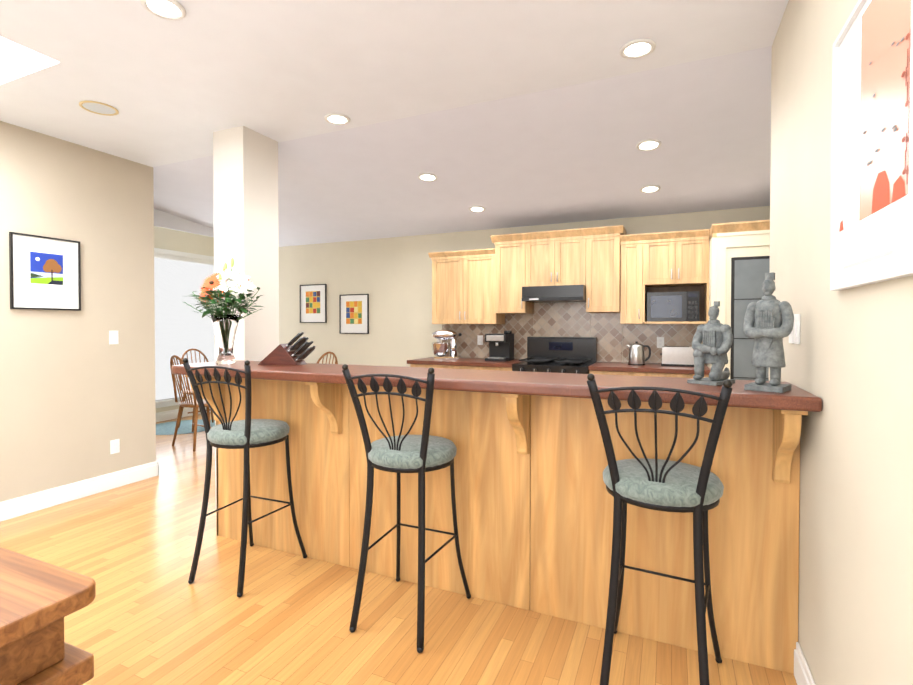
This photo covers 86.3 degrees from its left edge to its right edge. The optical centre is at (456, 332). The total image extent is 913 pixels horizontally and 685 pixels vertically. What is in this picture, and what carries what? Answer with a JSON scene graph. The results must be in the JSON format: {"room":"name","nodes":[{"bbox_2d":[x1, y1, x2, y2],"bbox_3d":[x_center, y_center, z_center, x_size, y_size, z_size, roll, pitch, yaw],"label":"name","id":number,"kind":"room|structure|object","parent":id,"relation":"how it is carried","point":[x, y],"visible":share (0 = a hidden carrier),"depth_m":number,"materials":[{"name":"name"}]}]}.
{"room":"kitchen","nodes":[
{"label":"kitchen","id":0,"kind":"room"},
{"bbox_2d":[0,0,788,246],"bbox_3d":[-1.471,-1.705,2.861,8.350,1.036,8.500,0,1,24],"label":"ceiling","id":1,"kind":"structure","parent":0,"point":[511,113],"depth_m":3.07,"materials":[{"name":"white paint"}]},
{"bbox_2d":[79,101,118,115],"bbox_3d":[-2.349,-1.474,3.203,0.212,0.006,0.212,0,1,24],"label":"ceiling speaker","id":2,"kind":"object","parent":1,"relation":"attached to","point":[100,108],"visible":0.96,"depth_m":3.20},
{"bbox_2d":[140,0,185,19],"bbox_3d":[-1.312,-1.458,2.183,0.174,0.010,0.174,0,1,-15],"label":"recessed light","id":3,"kind":"object","parent":1,"relation":"in","point":[176,10],"depth_m":2.20,"materials":[{"name":"white"}]},
{"bbox_2d":[324,113,349,124],"bbox_3d":[-0.823,-1.475,3.368,0.174,0.010,0.174,0,1,18],"label":"recessed light","id":4,"kind":"object","parent":1,"relation":"in","point":[333,118],"depth_m":3.36,"materials":[{"name":"white"}]},
{"bbox_2d":[418,173,436,181],"bbox_3d":[-0.257,-1.383,4.346,0.174,0.027,0.174,0,1,18],"label":"recessed light","id":5,"kind":"object","parent":1,"relation":"in","point":[428,177],"depth_m":4.35,"materials":[{"name":"white"}]},
{"bbox_2d":[469,206,484,211],"bbox_3d":[0.216,-1.294,5.110,0.174,0.027,0.174,0,1,15],"label":"recessed light","id":6,"kind":"object","parent":1,"relation":"in","point":[473,208],"depth_m":5.10,"materials":[{"name":"white glass"}]},
{"bbox_2d":[620,39,655,58],"bbox_3d":[0.934,-1.463,2.514,0.174,0.010,0.174,0,1,18],"label":"recessed light","id":7,"kind":"object","parent":1,"relation":"in","point":[638,48],"depth_m":2.51,"materials":[{"name":"white"}]},
{"bbox_2d":[636,139,660,150],"bbox_3d":[1.412,-1.376,3.580,0.174,0.027,0.174,0,1,18],"label":"recessed light","id":8,"kind":"object","parent":1,"relation":"in","point":[649,144],"depth_m":3.58,"materials":[{"name":"white"}]},
{"bbox_2d":[640,185,660,192],"bbox_3d":[1.742,-1.290,4.384,0.174,0.027,0.174,0,1,18],"label":"recessed light","id":9,"kind":"object","parent":1,"relation":"in","point":[649,188],"depth_m":4.38,"materials":[{"name":"white"}]},
{"bbox_2d":[0,412,796,684],"bbox_3d":[-1.471,1.392,2.906,8.750,0.120,8.900,0,1,24],"label":"floor","id":10,"kind":"structure","parent":0,"point":[149,615],"depth_m":2.26,"materials":[{"name":"brown wood"}]},
{"bbox_2d":[0,547,95,684],"bbox_3d":[-1.631,0.986,0.969,1.225,0.750,1.035,0,1,24],"label":"table","id":11,"kind":"object","parent":10,"relation":"on","point":[40,600],"visible":1,"depth_m":1.13,"materials":[{"name":"brown wood"}]},
{"bbox_2d":[156,419,214,434],"bbox_3d":[-3.696,1.276,6.609,1.020,0.004,1.020,0,1,24],"label":"rug","id":12,"kind":"object","parent":10,"relation":"on","point":[168,428],"visible":0.54,"depth_m":6.54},
{"bbox_2d":[170,352,213,451],"bbox_3d":[-2.951,0.770,5.576,0.487,1.052,0.548,1,1,33],"label":"chair","id":13,"kind":"object","parent":10,"relation":"on","point":[191,403],"depth_m":5.49,"materials":[{"name":"brown wood"}]},
{"bbox_2d":[185,348,200,351],"bbox_3d":[-3.444,0.748,6.580,0.544,1.052,0.479,1,1,39],"label":"chair","id":14,"kind":"object","parent":10,"relation":"on","point":[188,350],"depth_m":6.73,"materials":[{"name":"brown wood"}]},
{"bbox_2d":[183,358,306,596],"bbox_3d":[-1.170,0.735,2.734,0.463,1.200,0.483,0,1,22],"label":"stool","id":15,"kind":"object","parent":10,"relation":"on","point":[247,433],"visible":0.98,"depth_m":2.60,"materials":[{"name":"metal"}]},
{"bbox_2d":[213,126,278,508],"bbox_3d":[-1.598,-0.083,3.727,0.300,2.806,0.340,0,1,24],"label":"column","id":16,"kind":"structure","parent":10,"relation":"on","point":[245,185],"depth_m":3.60,"materials":[{"name":"white paint"}]},
{"bbox_2d":[316,352,337,363],"bbox_3d":[-1.803,0.761,6.234,0.547,1.052,0.487,1,1,33],"label":"chair","id":17,"kind":"object","parent":10,"relation":"on","point":[336,362],"depth_m":6.08,"materials":[{"name":"brown wood"}]},
{"bbox_2d":[342,364,470,652],"bbox_3d":[-0.218,0.741,2.317,0.463,1.200,0.483,0,1,24],"label":"stool","id":18,"kind":"object","parent":10,"relation":"on","point":[423,453],"visible":1,"depth_m":2.18,"materials":[{"name":"metal"}]},
{"bbox_2d":[410,365,482,369],"bbox_3d":[-0.001,0.822,5.659,0.865,0.940,0.640,0,1,24],"label":"base cabinet","id":19,"kind":"object","parent":10,"relation":"on","point":[476,367],"depth_m":5.31,"materials":[{"name":"brown wood"}]},
{"bbox_2d":[407,357,522,368],"bbox_3d":[0.137,0.333,5.575,1.240,0.040,0.670,0,1,24],"label":"countertop","id":20,"kind":"structure","parent":19,"relation":"on","point":[422,361],"depth_m":5.33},
{"bbox_2d":[432,330,461,359],"bbox_3d":[-0.114,0.139,5.685,0.351,0.343,0.206,0,1,-6],"label":"stand mixer","id":21,"kind":"object","parent":20,"relation":"on","point":[440,350],"visible":1,"depth_m":5.63,"materials":[{"name":"silver metal"}]},
{"bbox_2d":[485,331,513,361],"bbox_3d":[0.484,0.146,5.467,0.240,0.335,0.325,0,1,24],"label":"coffee machine","id":22,"kind":"object","parent":20,"relation":"on","point":[501,347],"visible":0.98,"depth_m":5.42,"materials":[{"name":"metal"}]},
{"bbox_2d":[483,361,523,370],"bbox_3d":[0.498,0.825,5.441,0.462,0.940,0.640,0,1,24],"label":"base cabinet","id":23,"kind":"object","parent":10,"relation":"on","point":[484,366],"depth_m":5.12,"materials":[{"name":"brown wood"}]},
{"bbox_2d":[216,378,799,673],"bbox_3d":[0.004,0.791,2.862,3.218,1.084,0.680,0,1,24],"label":"bar","id":24,"kind":"object","parent":10,"relation":"on","point":[535,529],"visible":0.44,"depth_m":2.31,"materials":[{"name":"brown wood"}]},
{"bbox_2d":[185,375,224,420],"bbox_3d":[-1.562,0.408,3.043,0.080,0.322,0.234,0,1,24],"label":"corbel","id":25,"kind":"object","parent":24,"relation":"attached to","point":[214,386],"depth_m":3.08,"materials":[{"name":"brown wood"}]},
{"bbox_2d":[305,382,341,433],"bbox_3d":[-0.720,0.414,2.674,0.080,0.322,0.234,0,1,24],"label":"corbel","id":26,"kind":"object","parent":24,"relation":"attached to","point":[326,398],"depth_m":2.69,"materials":[{"name":"brown wood"}]},
{"bbox_2d":[171,360,821,411],"bbox_3d":[-0.166,0.229,2.505,3.248,0.050,0.515,0,1,24],"label":"countertop","id":27,"kind":"structure","parent":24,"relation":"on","point":[575,385],"depth_m":2.13,"materials":[{"name":"stone"}]},
{"bbox_2d":[184,257,262,363],"bbox_3d":[-1.446,-0.137,3.034,0.496,0.665,0.453,0,1,24],"label":"vase","id":28,"kind":"object","parent":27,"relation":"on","point":[225,283],"visible":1,"depth_m":3.00,"materials":[{"name":"clear glass"}]},
{"bbox_2d":[258,332,314,364],"bbox_3d":[-1.035,0.096,2.996,0.340,0.200,0.116,0,1,10],"label":"knife block","id":29,"kind":"object","parent":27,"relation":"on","point":[299,351],"visible":1,"depth_m":2.95,"materials":[{"name":"brown wood"}]},
{"bbox_2d":[687,301,734,385],"bbox_3d":[1.059,0.040,2.024,0.183,0.340,0.198,0,1,24],"label":"kneeling warrior","id":30,"kind":"object","parent":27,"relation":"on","point":[714,334],"visible":1,"depth_m":2.00,"materials":[{"name":"grey stone"}]},
{"bbox_2d":[743,272,793,392],"bbox_3d":[1.158,-0.005,1.810,0.162,0.435,0.168,0,1,24],"label":"standing warrior","id":31,"kind":"object","parent":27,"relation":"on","point":[770,315],"visible":1,"depth_m":1.78,"materials":[{"name":"grey stone"}]},
{"bbox_2d":[501,393,528,454],"bbox_3d":[0.279,0.420,2.237,0.080,0.322,0.234,0,1,24],"label":"corbel","id":32,"kind":"object","parent":24,"relation":"attached to","point":[517,405],"depth_m":2.24,"materials":[{"name":"brown wood"}]},
{"bbox_2d":[772,409,807,483],"bbox_3d":[1.233,0.426,1.818,0.080,0.322,0.234,0,1,24],"label":"corbel","id":33,"kind":"object","parent":24,"relation":"attached to","point":[786,423],"depth_m":1.82,"materials":[{"name":"brown wood"}]},
{"bbox_2d":[512,337,596,373],"bbox_3d":[1.043,0.677,5.144,0.760,1.245,0.720,0,1,24],"label":"range","id":34,"kind":"object","parent":10,"relation":"on","point":[577,355],"visible":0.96,"depth_m":5.28,"materials":[{"name":"metal"}]},
{"bbox_2d":[588,369,674,376],"bbox_3d":[1.767,0.834,4.885,0.761,0.940,0.640,0,1,24],"label":"base cabinet","id":35,"kind":"object","parent":10,"relation":"on","point":[591,371],"depth_m":4.55,"materials":[{"name":"brown wood"}]},
{"bbox_2d":[588,362,709,376],"bbox_3d":[1.893,0.345,4.806,1.054,0.040,0.670,0,1,24],"label":"countertop","id":36,"kind":"structure","parent":35,"relation":"on","point":[600,367],"depth_m":4.59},
{"bbox_2d":[626,342,650,364],"bbox_3d":[1.819,0.207,4.874,0.235,0.232,0.160,0,1,24],"label":"kettle","id":37,"kind":"object","parent":36,"relation":"on","point":[636,354],"visible":1,"depth_m":4.83,"materials":[{"name":"metal"}]},
{"bbox_2d":[660,346,693,366],"bbox_3d":[2.155,0.231,4.760,0.300,0.187,0.180,0,1,24],"label":"toaster","id":38,"kind":"object","parent":36,"relation":"on","point":[682,356],"visible":0.88,"depth_m":4.68,"materials":[{"name":"metal"}]},
{"bbox_2d":[587,374,731,684],"bbox_3d":[0.780,0.747,1.868,0.463,1.200,0.483,0,1,28],"label":"stool","id":39,"kind":"object","parent":10,"relation":"on","point":[666,485],"visible":1,"depth_m":1.73,"materials":[{"name":"metal"}]},
{"bbox_2d":[675,373,706,377],"bbox_3d":[2.194,0.836,4.697,0.410,0.940,0.640,0,1,24],"label":"base cabinet","id":40,"kind":"object","parent":10,"relation":"on","point":[681,375],"depth_m":4.39,"materials":[{"name":"brown wood"}]},
{"bbox_2d":[706,220,769,380],"bbox_3d":[2.994,0.176,4.337,1.333,2.270,0.640,0,1,24],"label":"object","id":41,"kind":"object","parent":10,"relation":"on","point":[739,260],"visible":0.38,"depth_m":4.26,"materials":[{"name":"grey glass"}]},
{"bbox_2d":[0,0,912,684],"bbox_3d":[-1.471,-0.417,2.879,8.590,3.500,8.740,0,1,24],"label":"wall","id":42,"kind":"structure","parent":0,"point":[76,392],"depth_m":3.45,"materials":[{"name":"beige paint"}]},
{"bbox_2d":[9,232,80,310],"bbox_3d":[-3.075,-0.444,3.659,0.022,0.546,0.445,0,1,24],"label":"landscape picture","id":43,"kind":"object","parent":42,"relation":"attached to","point":[44,272],"visible":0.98,"depth_m":3.64,"materials":[{"name":"paper"}]},
{"bbox_2d":[0,461,158,521],"bbox_3d":[-3.774,1.277,2.100,0.016,0.135,5.177,0,1,24],"label":"baseboard","id":44,"kind":"structure","parent":42,"relation":"attached to","point":[23,505],"depth_m":3.83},
{"bbox_2d":[109,331,118,343],"bbox_3d":[-2.888,0.042,4.108,0.009,0.116,0.074,0,1,24],"label":"light switch","id":45,"kind":"object","parent":42,"relation":"attached to","point":[113,335],"depth_m":4.10,"materials":[{"name":"white plastic"}]},
{"bbox_2d":[110,439,119,453],"bbox_3d":[-2.889,0.965,4.122,0.008,0.116,0.074,0,1,24],"label":"outlet","id":46,"kind":"object","parent":42,"relation":"attached to","point":[114,444],"depth_m":4.12,"materials":[{"name":"white plastic"}]},
{"bbox_2d":[156,407,210,421],"bbox_3d":[-4.251,1.206,6.939,0.017,0.135,3.340,0,1,24],"label":"baseboard","id":47,"kind":"structure","parent":42,"relation":"attached to","point":[171,414],"depth_m":7.13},
{"bbox_2d":[154,248,214,407],"bbox_3d":[-4.195,-0.064,7.082,0.110,2.270,2.540,0,1,24],"label":"window","id":48,"kind":"structure","parent":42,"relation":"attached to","point":[181,327],"depth_m":7.26,"materials":[{"name":"white glass"}]},
{"bbox_2d":[300,284,326,322],"bbox_3d":[-2.022,-0.405,6.865,0.460,0.540,0.020,0,1,24],"label":"print","id":49,"kind":"object","parent":42,"relation":"attached to","point":[313,303],"visible":0.98,"depth_m":6.86},
{"bbox_2d":[339,294,368,333],"bbox_3d":[-1.386,-0.249,6.588,0.465,0.532,0.020,0,1,24],"label":"print","id":50,"kind":"object","parent":42,"relation":"attached to","point":[353,313],"visible":0.98,"depth_m":6.58},
{"bbox_2d":[432,249,504,323],"bbox_3d":[0.141,-0.519,5.747,0.799,0.841,0.330,0,1,24],"label":"upper cabinet","id":51,"kind":"object","parent":42,"relation":"attached to","point":[462,279],"depth_m":5.59,"materials":[{"name":"brown wood"}]},
{"bbox_2d":[492,233,533,316],"bbox_3d":[0.685,-0.643,5.485,0.405,0.855,0.370,0,1,24],"label":"upper cabinet","id":52,"kind":"object","parent":42,"relation":"attached to","point":[512,253],"depth_m":5.33,"materials":[{"name":"brown wood"}]},
{"bbox_2d":[532,229,587,285],"bbox_3d":[1.109,-0.778,5.297,0.640,0.581,0.370,0,1,24],"label":"upper cabinet","id":53,"kind":"object","parent":42,"relation":"attached to","point":[559,257],"depth_m":5.10,"materials":[{"name":"brown wood"}]},
{"bbox_2d":[522,285,585,302],"bbox_3d":[1.077,-0.408,5.231,0.636,0.153,0.508,0,1,24],"label":"range hood","id":54,"kind":"object","parent":53,"relation":"attached to","point":[555,294],"visible":0.85,"depth_m":5.01,"materials":[{"name":"metal"}]},
{"bbox_2d":[442,302,705,364],"bbox_3d":[1.163,-0.010,5.479,2.932,0.647,0.014,0,1,24],"label":"backsplash","id":55,"kind":"structure","parent":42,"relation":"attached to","point":[561,320],"depth_m":5.40,"materials":[{"name":"tile"}]},
{"bbox_2d":[585,225,623,312],"bbox_3d":[1.526,-0.638,5.116,0.390,0.855,0.370,0,1,24],"label":"upper cabinet","id":56,"kind":"object","parent":42,"relation":"attached to","point":[615,269],"depth_m":4.93,"materials":[{"name":"brown wood"}]},
{"bbox_2d":[620,233,651,323],"bbox_3d":[1.803,-0.530,4.997,0.334,0.885,0.370,0,1,24],"label":"upper cabinet","id":57,"kind":"object","parent":42,"relation":"attached to","point":[635,249],"depth_m":4.86,"materials":[{"name":"brown wood"}]},
{"bbox_2d":[647,291,699,321],"bbox_3d":[2.155,-0.253,4.857,0.465,0.286,0.290,0,1,24],"label":"microwave","id":58,"kind":"object","parent":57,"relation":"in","point":[672,306],"visible":1,"depth_m":4.72,"materials":[{"name":"black metal"}]},
{"bbox_2d":[652,229,709,288],"bbox_3d":[2.177,-0.721,4.852,0.585,0.500,0.330,0,1,24],"label":"upper cabinet","id":59,"kind":"object","parent":42,"relation":"attached to","point":[680,259],"depth_m":4.68,"materials":[{"name":"brown wood"}]},
{"bbox_2d":[789,314,799,343],"bbox_3d":[1.361,-0.014,1.950,0.009,0.120,0.074,0,1,24],"label":"light switch","id":60,"kind":"object","parent":42,"relation":"attached to","point":[794,336],"depth_m":1.95,"materials":[{"name":"white plastic"}]},
{"bbox_2d":[794,642,815,684],"bbox_3d":[0.436,1.309,-0.133,0.016,0.135,4.468,0,1,24],"label":"baseboard","id":61,"kind":"structure","parent":42,"relation":"attached to","point":[802,674],"depth_m":1.82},
{"bbox_2d":[830,0,912,290],"bbox_3d":[1.037,-0.493,1.222,0.024,0.740,0.540,0,1,24],"label":"poster","id":62,"kind":"object","parent":42,"relation":"attached to","point":[872,169],"visible":1,"depth_m":1.20,"materials":[{"name":"paper"}]}
]}

